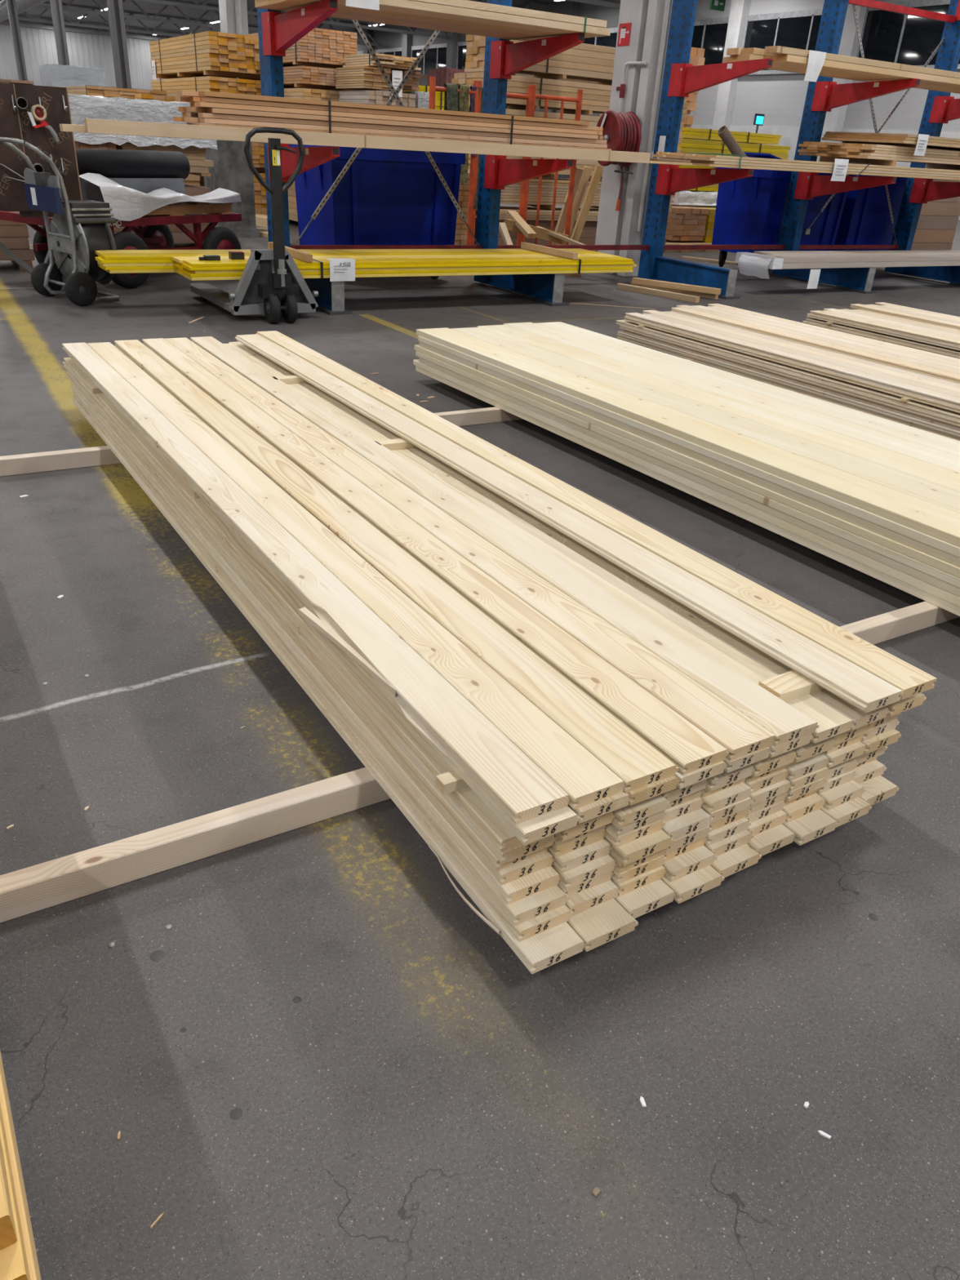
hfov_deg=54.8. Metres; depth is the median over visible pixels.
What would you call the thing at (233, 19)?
column
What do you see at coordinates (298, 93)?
pack
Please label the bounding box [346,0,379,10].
paper note
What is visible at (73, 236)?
trolley
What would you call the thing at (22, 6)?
ventilation duct
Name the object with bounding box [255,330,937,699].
board
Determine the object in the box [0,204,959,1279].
floor
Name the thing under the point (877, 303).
board
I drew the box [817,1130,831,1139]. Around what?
chip
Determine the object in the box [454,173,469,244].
pack
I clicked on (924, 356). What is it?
board
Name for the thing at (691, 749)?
board
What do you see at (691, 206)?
pack
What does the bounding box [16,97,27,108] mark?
pipe
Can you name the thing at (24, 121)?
print
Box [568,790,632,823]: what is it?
board
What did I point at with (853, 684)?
board
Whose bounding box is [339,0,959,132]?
wall
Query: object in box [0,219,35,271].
pack
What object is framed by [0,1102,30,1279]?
plank
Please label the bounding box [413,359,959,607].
board
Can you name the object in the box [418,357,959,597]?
board
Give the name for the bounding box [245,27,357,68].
pack
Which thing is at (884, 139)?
pile
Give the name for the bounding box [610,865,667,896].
board
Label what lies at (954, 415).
board
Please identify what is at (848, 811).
board
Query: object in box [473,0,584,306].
upright
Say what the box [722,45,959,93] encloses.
bundle
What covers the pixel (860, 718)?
board
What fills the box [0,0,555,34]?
ceiling
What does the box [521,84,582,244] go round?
frame
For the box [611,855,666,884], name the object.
board
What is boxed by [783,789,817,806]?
board
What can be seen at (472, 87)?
strap
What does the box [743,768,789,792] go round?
board
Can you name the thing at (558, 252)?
batten
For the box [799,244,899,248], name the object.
bar
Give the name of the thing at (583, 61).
pack
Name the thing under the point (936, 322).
board
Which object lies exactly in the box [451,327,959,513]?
board
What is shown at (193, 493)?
stick
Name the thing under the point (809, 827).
board
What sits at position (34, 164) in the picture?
pipe
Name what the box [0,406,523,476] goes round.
bearer timber
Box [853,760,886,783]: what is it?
board
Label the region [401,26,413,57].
trim
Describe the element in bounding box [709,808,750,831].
board
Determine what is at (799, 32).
window
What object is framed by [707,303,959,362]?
board
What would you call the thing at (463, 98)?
strap
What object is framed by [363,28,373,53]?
trim
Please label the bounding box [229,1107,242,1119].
stain
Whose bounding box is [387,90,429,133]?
pack
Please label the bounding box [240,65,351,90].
pack
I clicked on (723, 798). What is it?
board
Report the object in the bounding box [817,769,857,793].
board
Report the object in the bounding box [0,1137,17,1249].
plank
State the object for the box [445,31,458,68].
trim
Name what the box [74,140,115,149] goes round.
pack
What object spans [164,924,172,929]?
pebble
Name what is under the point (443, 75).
carton
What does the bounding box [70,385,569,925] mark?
board
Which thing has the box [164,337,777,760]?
board
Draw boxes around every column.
[218,0,248,78]
[595,0,672,275]
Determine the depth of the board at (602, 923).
1.52 m
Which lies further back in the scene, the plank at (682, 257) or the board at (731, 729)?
the plank at (682, 257)
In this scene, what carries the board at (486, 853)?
on the board at (518, 870)
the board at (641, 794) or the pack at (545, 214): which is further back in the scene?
the pack at (545, 214)
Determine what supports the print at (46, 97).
attached to the board at (15, 121)
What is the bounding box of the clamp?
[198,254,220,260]
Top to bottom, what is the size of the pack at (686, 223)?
0.432 m
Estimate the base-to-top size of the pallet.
0.107 m
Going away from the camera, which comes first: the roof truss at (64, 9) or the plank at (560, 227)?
the plank at (560, 227)
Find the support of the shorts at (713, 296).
on the floor
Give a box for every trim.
[0,20,169,40]
[357,0,951,53]
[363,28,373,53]
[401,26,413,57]
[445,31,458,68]
[555,0,578,113]
[688,124,959,172]
[711,0,751,158]
[747,65,959,75]
[816,4,866,162]
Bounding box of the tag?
[657,135,666,158]
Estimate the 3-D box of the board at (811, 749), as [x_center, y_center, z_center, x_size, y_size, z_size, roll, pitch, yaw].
[-0.309,-0.576,3.075,0.107,0.022,3.630,-13,33,-29]
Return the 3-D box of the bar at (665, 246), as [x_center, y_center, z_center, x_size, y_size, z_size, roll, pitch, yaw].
[2.656,-4.290,10.121,1.910,0.045,0.040,-13,33,-29]
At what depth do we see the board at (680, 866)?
1.63 m
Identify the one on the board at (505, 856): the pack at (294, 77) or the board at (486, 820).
the board at (486, 820)
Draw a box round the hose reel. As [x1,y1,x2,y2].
[596,110,641,210]
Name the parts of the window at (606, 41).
pane, frame, pane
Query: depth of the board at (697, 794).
1.62 m
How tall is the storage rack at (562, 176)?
3.500 m
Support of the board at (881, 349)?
on the board
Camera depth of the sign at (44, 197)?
6.40 m
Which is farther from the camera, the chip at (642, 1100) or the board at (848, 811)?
the board at (848, 811)
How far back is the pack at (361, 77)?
11.46 m
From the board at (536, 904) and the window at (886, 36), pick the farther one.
the window at (886, 36)
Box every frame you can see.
[428,76,479,244]
[471,80,533,244]
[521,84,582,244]
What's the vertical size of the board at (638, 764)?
0.022 m
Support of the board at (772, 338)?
on the board
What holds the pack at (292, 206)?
on the floor
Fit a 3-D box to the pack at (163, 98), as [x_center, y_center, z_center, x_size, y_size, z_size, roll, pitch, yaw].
[-4.336,-7.329,12.678,0.646,0.197,0.381,-13,33,-29]
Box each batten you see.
[267,241,312,262]
[520,242,577,259]
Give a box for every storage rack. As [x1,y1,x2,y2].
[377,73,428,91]
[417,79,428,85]
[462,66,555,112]
[512,73,598,179]
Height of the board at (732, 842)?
0.022 m
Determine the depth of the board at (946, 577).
3.33 m
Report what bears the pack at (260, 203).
on the floor
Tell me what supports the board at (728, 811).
on the board at (740, 815)
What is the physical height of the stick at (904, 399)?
0.012 m
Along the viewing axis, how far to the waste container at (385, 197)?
8.32 m
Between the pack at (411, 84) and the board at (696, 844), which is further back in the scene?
the pack at (411, 84)
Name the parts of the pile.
panel, panel, panel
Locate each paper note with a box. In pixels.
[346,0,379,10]
[804,49,826,81]
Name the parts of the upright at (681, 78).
arm, arm, foot plate, plate, arm, arm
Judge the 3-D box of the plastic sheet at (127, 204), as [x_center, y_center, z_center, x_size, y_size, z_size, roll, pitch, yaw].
[-2.568,-3.650,7.623,0.265,0.325,1.490,19,32,26]
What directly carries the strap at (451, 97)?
hanging from the frame at (433, 88)
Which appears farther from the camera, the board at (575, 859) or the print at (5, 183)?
the print at (5, 183)
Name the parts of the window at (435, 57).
pane, pane, pane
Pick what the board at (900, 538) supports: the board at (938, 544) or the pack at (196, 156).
the board at (938, 544)
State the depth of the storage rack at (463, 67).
34.57 m
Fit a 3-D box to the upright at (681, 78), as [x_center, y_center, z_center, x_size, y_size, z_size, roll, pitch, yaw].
[2.160,-5.047,8.561,0.180,3.400,1.360,-13,33,-29]
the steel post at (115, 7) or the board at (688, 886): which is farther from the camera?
the steel post at (115, 7)
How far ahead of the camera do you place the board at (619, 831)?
1.55 m
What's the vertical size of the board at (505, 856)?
0.022 m
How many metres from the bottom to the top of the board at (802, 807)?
0.022 m
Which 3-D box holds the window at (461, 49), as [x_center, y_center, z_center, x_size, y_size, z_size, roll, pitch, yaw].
[-0.020,-26.704,42.819,0.060,1.460,4.160,-13,33,-29]
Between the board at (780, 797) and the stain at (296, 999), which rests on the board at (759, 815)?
the board at (780, 797)
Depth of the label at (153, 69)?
14.15 m
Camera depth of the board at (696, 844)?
1.64 m
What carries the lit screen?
on the floor
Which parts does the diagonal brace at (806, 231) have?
tension rod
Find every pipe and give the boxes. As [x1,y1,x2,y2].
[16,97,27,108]
[33,163,44,172]
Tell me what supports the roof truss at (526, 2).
attached to the ceiling
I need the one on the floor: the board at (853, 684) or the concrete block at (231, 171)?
the concrete block at (231, 171)
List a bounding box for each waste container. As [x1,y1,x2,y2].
[288,143,465,279]
[711,151,854,266]
[832,174,906,250]
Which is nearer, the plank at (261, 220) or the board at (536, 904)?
the board at (536, 904)
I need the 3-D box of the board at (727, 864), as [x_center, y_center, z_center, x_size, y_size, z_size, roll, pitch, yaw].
[-0.471,-0.373,3.013,0.108,0.022,3.630,-14,33,-29]
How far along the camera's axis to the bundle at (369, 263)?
7.13 m
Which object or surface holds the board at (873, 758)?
on the board at (873, 769)
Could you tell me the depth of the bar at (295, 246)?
8.14 m
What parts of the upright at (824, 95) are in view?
arm, foot plate, plate, arm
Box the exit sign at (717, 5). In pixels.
[709,0,725,11]
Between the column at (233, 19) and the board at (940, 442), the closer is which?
the board at (940, 442)
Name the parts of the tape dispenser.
frame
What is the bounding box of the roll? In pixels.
[75,148,190,200]
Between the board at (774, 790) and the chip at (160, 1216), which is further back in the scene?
the board at (774, 790)
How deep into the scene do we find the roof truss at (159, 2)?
41.44 m
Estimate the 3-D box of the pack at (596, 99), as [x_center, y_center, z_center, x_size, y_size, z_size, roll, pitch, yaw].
[1.166,-6.597,11.298,3.140,0.323,0.635,-13,33,-29]
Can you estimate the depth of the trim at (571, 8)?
36.65 m
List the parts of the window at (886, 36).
pane, pane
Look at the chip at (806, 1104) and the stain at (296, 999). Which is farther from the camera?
the stain at (296, 999)
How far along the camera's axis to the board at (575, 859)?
1.53 m
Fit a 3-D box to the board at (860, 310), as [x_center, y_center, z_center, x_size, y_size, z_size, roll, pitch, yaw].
[3.777,-1.717,5.689,0.107,0.022,3.600,-13,33,-29]
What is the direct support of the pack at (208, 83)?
on the pack at (258, 153)
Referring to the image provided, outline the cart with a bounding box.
[0,210,241,288]
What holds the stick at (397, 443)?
on the board at (832, 722)
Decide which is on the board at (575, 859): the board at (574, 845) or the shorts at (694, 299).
the board at (574, 845)
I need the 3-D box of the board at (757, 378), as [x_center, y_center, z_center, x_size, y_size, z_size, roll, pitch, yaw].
[1.926,-1.307,5.025,0.107,0.022,3.640,-13,33,-29]
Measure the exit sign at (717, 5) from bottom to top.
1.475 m
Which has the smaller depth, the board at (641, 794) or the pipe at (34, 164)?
the board at (641, 794)
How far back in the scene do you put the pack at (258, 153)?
12.85 m
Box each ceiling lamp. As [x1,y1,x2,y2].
[76,8,84,18]
[99,0,107,10]
[177,20,189,29]
[208,14,219,23]
[367,22,385,26]
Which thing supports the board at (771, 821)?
on the board at (766, 842)
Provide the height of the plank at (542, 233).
0.218 m
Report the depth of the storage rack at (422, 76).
38.90 m
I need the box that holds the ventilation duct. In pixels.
[0,0,48,22]
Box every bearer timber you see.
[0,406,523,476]
[0,601,959,923]
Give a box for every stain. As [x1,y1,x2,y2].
[149,950,164,961]
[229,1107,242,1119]
[292,996,301,1003]
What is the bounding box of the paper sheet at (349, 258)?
[326,257,352,260]
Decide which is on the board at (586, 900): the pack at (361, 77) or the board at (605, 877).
the board at (605, 877)
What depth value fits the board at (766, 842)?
1.73 m
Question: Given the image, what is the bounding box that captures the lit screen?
[753,113,764,133]
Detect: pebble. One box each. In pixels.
[107,941,115,947]
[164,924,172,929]
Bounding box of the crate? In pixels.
[564,273,581,275]
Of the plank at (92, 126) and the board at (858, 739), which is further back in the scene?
the plank at (92, 126)
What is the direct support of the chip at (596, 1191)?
on the floor
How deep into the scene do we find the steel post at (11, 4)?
26.58 m
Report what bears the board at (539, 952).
on the bearer timber at (24, 891)
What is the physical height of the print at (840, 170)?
0.084 m
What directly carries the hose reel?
attached to the column at (638, 66)
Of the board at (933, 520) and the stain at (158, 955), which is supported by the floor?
the stain at (158, 955)
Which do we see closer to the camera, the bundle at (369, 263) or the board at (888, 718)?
the board at (888, 718)
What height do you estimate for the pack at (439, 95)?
0.303 m
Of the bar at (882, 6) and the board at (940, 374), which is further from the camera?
the bar at (882, 6)
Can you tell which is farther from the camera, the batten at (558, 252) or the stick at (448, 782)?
the batten at (558, 252)
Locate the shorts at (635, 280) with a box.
[631,277,720,294]
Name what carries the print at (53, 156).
attached to the board at (15, 121)
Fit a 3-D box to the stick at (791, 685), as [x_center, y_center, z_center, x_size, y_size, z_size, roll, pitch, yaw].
[0.680,0.071,1.851,0.294,0.022,0.055,-13,33,-29]
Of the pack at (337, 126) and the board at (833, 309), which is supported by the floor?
the pack at (337, 126)
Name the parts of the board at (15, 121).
panel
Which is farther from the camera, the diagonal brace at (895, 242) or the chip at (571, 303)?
the diagonal brace at (895, 242)
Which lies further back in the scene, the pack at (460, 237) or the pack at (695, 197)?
the pack at (695, 197)
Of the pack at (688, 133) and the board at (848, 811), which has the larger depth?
the pack at (688, 133)
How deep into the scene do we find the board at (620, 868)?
1.57 m
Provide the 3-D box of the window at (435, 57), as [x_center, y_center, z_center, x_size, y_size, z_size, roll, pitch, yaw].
[-2.455,-28.728,46.292,0.060,1.460,4.160,-13,33,-29]
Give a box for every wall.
[0,14,192,90]
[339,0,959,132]
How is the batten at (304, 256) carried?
on the bundle at (369, 263)
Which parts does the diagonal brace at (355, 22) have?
tension rod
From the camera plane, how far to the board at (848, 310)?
6.59 m
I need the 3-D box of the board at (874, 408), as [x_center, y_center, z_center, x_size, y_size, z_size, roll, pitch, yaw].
[1.925,-1.322,5.004,0.107,0.022,3.640,-13,33,-29]
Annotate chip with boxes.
[6,824,13,830]
[117,1130,120,1139]
[150,1212,164,1228]
[188,316,204,323]
[570,302,656,309]
[591,1186,599,1197]
[640,1096,646,1106]
[803,1102,808,1108]
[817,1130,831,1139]
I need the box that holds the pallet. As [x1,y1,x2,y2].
[97,200,233,216]
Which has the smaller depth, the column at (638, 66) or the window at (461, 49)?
the column at (638, 66)
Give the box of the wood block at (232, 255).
[228,251,244,259]
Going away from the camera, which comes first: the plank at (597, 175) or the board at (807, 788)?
the board at (807, 788)
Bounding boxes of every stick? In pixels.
[91,386,103,394]
[191,488,200,498]
[274,375,308,384]
[375,438,417,450]
[435,769,468,795]
[758,670,824,702]
[900,397,913,401]
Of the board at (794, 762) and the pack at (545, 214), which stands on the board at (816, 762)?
the board at (794, 762)
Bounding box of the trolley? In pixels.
[0,137,119,306]
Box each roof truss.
[0,0,377,46]
[17,1,257,36]
[130,0,447,38]
[477,0,549,9]
[565,0,620,8]
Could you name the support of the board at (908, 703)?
on the board at (888, 718)
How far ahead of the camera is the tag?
9.16 m
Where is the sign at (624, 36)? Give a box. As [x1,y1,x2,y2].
[617,22,631,46]
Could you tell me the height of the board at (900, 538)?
0.027 m
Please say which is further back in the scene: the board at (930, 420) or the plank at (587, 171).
the plank at (587, 171)
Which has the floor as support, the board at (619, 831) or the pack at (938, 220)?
the pack at (938, 220)
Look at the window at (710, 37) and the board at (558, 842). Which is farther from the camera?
the window at (710, 37)
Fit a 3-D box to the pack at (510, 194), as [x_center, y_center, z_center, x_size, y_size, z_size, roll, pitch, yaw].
[1.165,-5.698,11.842,2.989,0.327,0.607,-13,33,-29]
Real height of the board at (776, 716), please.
0.022 m
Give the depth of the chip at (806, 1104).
1.34 m
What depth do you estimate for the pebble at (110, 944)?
1.53 m
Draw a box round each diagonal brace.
[289,30,439,244]
[351,19,479,244]
[802,36,945,234]
[852,4,897,244]
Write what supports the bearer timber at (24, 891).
on the floor
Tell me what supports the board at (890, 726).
on the board at (890, 737)
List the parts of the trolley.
plate, cross plate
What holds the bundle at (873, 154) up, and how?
on the bundle at (695, 158)
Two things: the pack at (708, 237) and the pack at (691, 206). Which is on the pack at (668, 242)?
the pack at (708, 237)
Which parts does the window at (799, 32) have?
pane, pane, pane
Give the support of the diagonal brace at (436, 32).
attached to the upright at (277, 31)
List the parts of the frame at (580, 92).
post, rail, post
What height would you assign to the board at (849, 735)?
0.022 m
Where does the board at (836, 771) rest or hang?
on the board at (846, 777)
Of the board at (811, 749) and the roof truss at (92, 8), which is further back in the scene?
the roof truss at (92, 8)
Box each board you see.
[0,82,82,217]
[62,342,572,824]
[62,361,557,864]
[63,357,522,852]
[66,369,551,871]
[66,371,555,884]
[68,355,581,844]
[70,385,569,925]
[71,381,562,904]
[71,397,586,973]
[73,393,573,942]
[87,342,626,809]
[114,339,679,793]
[115,346,680,805]
[142,337,729,774]
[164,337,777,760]
[190,336,819,746]
[223,342,854,743]
[228,341,889,729]
[235,333,902,712]
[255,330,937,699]
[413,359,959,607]
[414,344,959,577]
[415,351,959,587]
[415,365,959,616]
[416,327,959,546]
[417,335,959,557]
[418,341,959,567]
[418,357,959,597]
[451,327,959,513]
[477,324,959,492]
[503,322,959,472]
[535,321,959,456]
[547,828,608,857]
[547,838,613,872]
[551,854,617,889]
[553,825,605,846]
[555,811,615,840]
[557,871,614,897]
[565,880,621,916]
[566,898,638,951]
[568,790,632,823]
[604,819,665,847]
[604,829,673,865]
[605,809,667,836]
[608,847,668,873]
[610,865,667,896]
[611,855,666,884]
[612,794,670,826]
[613,879,676,918]
[615,320,959,421]
[616,334,959,440]
[617,331,959,436]
[619,324,959,426]
[622,328,959,430]
[623,316,959,413]
[625,312,959,407]
[642,310,959,392]
[644,313,959,397]
[660,778,709,802]
[660,865,724,903]
[661,808,713,840]
[662,311,959,387]
[662,797,704,822]
[662,845,717,881]
[663,836,707,861]
[665,826,711,853]
[666,789,705,809]
[671,306,959,383]
[675,305,959,374]
[675,760,727,788]
[690,305,959,370]
[699,782,753,813]
[701,796,753,823]
[702,777,746,796]
[703,830,754,856]
[704,817,751,846]
[706,306,959,366]
[706,764,755,791]
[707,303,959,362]
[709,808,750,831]
[710,844,761,877]
[723,746,772,772]
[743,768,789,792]
[745,764,787,782]
[745,800,786,822]
[746,791,788,815]
[746,810,788,835]
[746,823,796,856]
[749,779,791,806]
[751,750,797,776]
[768,733,813,757]
[782,793,826,822]
[782,808,838,845]
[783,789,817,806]
[785,753,830,781]
[785,777,827,800]
[786,752,822,766]
[786,766,830,791]
[792,737,836,762]
[802,320,959,359]
[805,318,959,356]
[806,313,959,351]
[809,310,959,346]
[816,780,865,809]
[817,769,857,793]
[820,796,871,827]
[822,310,959,340]
[822,741,866,767]
[823,308,959,337]
[824,733,864,754]
[826,758,858,780]
[832,724,869,745]
[840,308,959,334]
[849,303,959,329]
[851,309,959,332]
[853,746,888,764]
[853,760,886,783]
[855,755,878,768]
[856,745,887,758]
[859,775,898,805]
[860,728,901,754]
[861,719,899,741]
[864,304,959,323]
[866,712,900,730]
[875,302,959,319]
[880,305,959,321]
[885,693,926,715]
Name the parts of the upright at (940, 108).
arm, arm, foot plate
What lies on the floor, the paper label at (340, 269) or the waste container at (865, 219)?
the waste container at (865, 219)
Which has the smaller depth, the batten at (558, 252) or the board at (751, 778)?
the board at (751, 778)
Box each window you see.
[374,49,401,56]
[411,46,446,74]
[456,44,466,69]
[582,31,617,47]
[691,21,728,65]
[742,13,822,71]
[856,2,959,66]
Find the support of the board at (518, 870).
on the board at (518, 889)
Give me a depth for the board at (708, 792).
1.66 m
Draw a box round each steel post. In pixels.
[5,0,27,80]
[49,0,69,65]
[106,0,131,88]
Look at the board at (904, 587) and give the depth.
3.36 m
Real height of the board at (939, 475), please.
0.027 m
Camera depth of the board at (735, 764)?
1.61 m
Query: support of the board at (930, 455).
on the board
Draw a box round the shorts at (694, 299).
[616,283,699,302]
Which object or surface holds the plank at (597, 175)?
on the floor
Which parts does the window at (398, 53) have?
pane, pane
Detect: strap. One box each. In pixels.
[441,83,457,139]
[457,84,469,182]
[469,85,479,155]
[473,86,483,208]
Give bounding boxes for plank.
[0,1050,40,1279]
[0,1059,39,1279]
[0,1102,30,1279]
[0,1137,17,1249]
[59,124,85,133]
[84,118,650,163]
[255,213,267,227]
[257,227,267,231]
[259,231,268,237]
[498,222,512,244]
[503,217,568,244]
[506,210,536,238]
[536,226,598,251]
[551,167,583,244]
[560,165,592,244]
[568,164,603,244]
[681,256,737,265]
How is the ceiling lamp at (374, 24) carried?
hanging from the ceiling
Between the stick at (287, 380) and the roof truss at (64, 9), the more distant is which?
the roof truss at (64, 9)
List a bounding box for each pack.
[0,79,34,84]
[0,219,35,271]
[39,63,106,87]
[60,84,167,98]
[67,93,217,149]
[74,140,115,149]
[113,183,210,246]
[115,142,213,176]
[134,93,190,102]
[149,31,260,79]
[151,75,261,97]
[183,173,199,185]
[200,171,266,214]
[222,119,265,171]
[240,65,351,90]
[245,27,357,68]
[263,171,297,222]
[284,88,342,102]
[285,123,328,131]
[335,66,391,90]
[335,126,413,136]
[338,90,415,107]
[340,53,421,71]
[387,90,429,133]
[390,69,420,90]
[402,84,469,110]
[451,71,688,122]
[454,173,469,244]
[464,34,692,85]
[467,106,683,179]
[474,217,669,252]
[475,206,598,221]
[500,177,675,212]
[590,204,709,240]
[600,113,693,205]
[663,240,719,252]
[670,190,717,205]
[677,138,790,159]
[678,164,716,168]
[680,127,781,144]
[680,204,715,243]
[684,47,705,114]
[688,183,718,191]
[697,207,715,242]
[911,178,959,250]
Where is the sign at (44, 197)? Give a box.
[23,182,63,213]
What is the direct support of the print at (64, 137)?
attached to the board at (15, 121)
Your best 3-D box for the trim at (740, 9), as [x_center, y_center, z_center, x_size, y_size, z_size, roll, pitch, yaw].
[8.327,-18.526,31.176,0.320,6.350,0.560,-13,33,-29]
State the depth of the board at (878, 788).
1.89 m
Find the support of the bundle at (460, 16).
on the upright at (277, 31)
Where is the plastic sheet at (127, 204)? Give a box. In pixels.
[79,173,241,221]
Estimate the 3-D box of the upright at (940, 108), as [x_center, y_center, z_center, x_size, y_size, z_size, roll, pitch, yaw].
[5.626,-5.879,10.507,0.180,3.400,1.360,-13,33,-29]
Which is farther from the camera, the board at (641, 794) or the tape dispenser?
the tape dispenser
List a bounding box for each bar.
[289,244,481,248]
[497,244,648,249]
[663,244,786,249]
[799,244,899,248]
[848,0,955,22]
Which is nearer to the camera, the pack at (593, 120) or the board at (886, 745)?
the board at (886, 745)
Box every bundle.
[94,248,636,280]
[173,90,611,150]
[254,0,610,41]
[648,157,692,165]
[652,151,959,180]
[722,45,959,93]
[734,249,959,279]
[797,141,959,170]
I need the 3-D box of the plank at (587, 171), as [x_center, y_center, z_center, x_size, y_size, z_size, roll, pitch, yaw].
[1.123,-5.135,11.104,0.341,0.984,0.101,15,30,19]
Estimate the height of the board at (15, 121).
0.850 m
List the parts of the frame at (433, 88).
post, rail, post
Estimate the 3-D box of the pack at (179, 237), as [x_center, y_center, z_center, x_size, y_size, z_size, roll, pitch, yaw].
[-3.610,-4.490,9.807,1.394,0.607,0.703,-13,33,-29]
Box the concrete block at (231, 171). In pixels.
[204,124,259,237]
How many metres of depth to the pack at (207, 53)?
12.37 m
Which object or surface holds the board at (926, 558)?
on the board at (946, 577)
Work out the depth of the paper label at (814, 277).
9.35 m
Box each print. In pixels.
[0,173,11,195]
[11,142,22,160]
[19,106,30,131]
[34,146,57,164]
[40,92,52,111]
[48,131,70,146]
[55,157,71,180]
[835,164,846,175]
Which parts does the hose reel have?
reel plate, guide arm, reel plate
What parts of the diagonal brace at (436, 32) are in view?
tension rod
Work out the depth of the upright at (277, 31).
6.92 m
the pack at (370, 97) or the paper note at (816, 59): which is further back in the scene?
the pack at (370, 97)
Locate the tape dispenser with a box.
[26,104,59,142]
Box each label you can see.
[151,60,156,79]
[329,259,355,281]
[391,70,402,97]
[806,269,820,288]
[830,158,848,181]
[913,133,928,155]
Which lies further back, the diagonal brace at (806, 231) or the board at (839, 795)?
the diagonal brace at (806, 231)
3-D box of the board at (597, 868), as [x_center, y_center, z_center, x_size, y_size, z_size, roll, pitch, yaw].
[-0.752,-0.394,2.877,0.107,0.022,3.630,-13,33,-29]
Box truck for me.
[190,127,318,323]
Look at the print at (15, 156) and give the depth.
6.63 m
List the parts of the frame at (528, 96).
post, rail, post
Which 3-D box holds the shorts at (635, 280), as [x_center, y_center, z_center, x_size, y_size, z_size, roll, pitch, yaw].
[1.879,-3.403,8.906,0.888,0.050,0.060,20,32,27]
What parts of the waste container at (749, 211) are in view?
lid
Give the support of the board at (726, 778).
on the board at (708, 792)
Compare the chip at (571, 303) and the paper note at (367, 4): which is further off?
the chip at (571, 303)
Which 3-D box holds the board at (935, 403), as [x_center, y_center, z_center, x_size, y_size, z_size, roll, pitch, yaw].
[1.961,-1.396,4.931,0.107,0.022,3.640,-13,33,-29]
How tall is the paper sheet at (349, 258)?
0.001 m
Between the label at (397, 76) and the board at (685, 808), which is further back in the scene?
the label at (397, 76)
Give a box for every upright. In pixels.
[257,0,351,315]
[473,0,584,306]
[637,0,773,299]
[772,0,919,293]
[884,0,959,285]
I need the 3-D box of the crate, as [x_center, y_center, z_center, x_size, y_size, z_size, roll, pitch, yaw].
[0.557,-3.986,9.774,0.850,0.210,0.600,-13,33,-29]
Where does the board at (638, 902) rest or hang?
on the bearer timber at (24, 891)
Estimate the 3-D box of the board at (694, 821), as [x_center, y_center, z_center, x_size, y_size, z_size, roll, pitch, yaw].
[-0.589,-0.465,2.979,0.107,0.022,3.690,-14,33,-29]
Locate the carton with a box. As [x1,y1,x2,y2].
[427,67,466,87]
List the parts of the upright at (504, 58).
arm, arm, foot plate, plate, arm, arm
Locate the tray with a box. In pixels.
[23,167,35,184]
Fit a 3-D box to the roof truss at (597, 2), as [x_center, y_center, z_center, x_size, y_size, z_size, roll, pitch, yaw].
[-17.849,-16.413,18.517,58.044,0.950,0.200,-13,33,-29]
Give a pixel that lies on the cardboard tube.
(723, 132)
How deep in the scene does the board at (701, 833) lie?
1.63 m
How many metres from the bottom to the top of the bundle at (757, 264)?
0.206 m
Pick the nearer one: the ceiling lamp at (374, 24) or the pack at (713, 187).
the pack at (713, 187)
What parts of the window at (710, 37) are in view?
pane, frame, pane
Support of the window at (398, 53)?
in the wall at (781, 98)
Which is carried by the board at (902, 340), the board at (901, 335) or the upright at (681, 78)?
the board at (901, 335)
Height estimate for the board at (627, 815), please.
0.022 m
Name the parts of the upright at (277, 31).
arm, arm, arm, foot plate, arm, plate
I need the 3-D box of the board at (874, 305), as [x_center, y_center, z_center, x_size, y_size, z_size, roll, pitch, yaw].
[3.934,-1.792,5.799,0.107,0.022,3.640,-13,33,-29]
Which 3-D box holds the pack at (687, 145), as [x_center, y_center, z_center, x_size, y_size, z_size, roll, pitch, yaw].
[3.553,-7.215,13.641,2.170,0.213,0.716,-13,33,-29]
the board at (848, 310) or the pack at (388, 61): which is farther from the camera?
the pack at (388, 61)
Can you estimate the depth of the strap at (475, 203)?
9.76 m
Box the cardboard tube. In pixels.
[717,125,746,159]
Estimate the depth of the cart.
7.64 m
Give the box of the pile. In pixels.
[822,131,959,151]
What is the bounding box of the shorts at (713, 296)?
[630,280,718,299]
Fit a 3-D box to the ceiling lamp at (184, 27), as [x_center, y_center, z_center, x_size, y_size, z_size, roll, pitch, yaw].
[-17.189,-35.678,53.765,0.220,0.400,1.560,-13,33,-29]
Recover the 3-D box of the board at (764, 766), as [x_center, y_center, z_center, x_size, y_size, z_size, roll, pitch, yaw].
[-0.400,-0.556,3.028,0.107,0.022,3.630,-14,33,-29]
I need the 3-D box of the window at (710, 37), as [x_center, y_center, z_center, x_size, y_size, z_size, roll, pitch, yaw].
[7.287,-20.632,32.400,0.060,1.460,4.160,-13,33,-29]

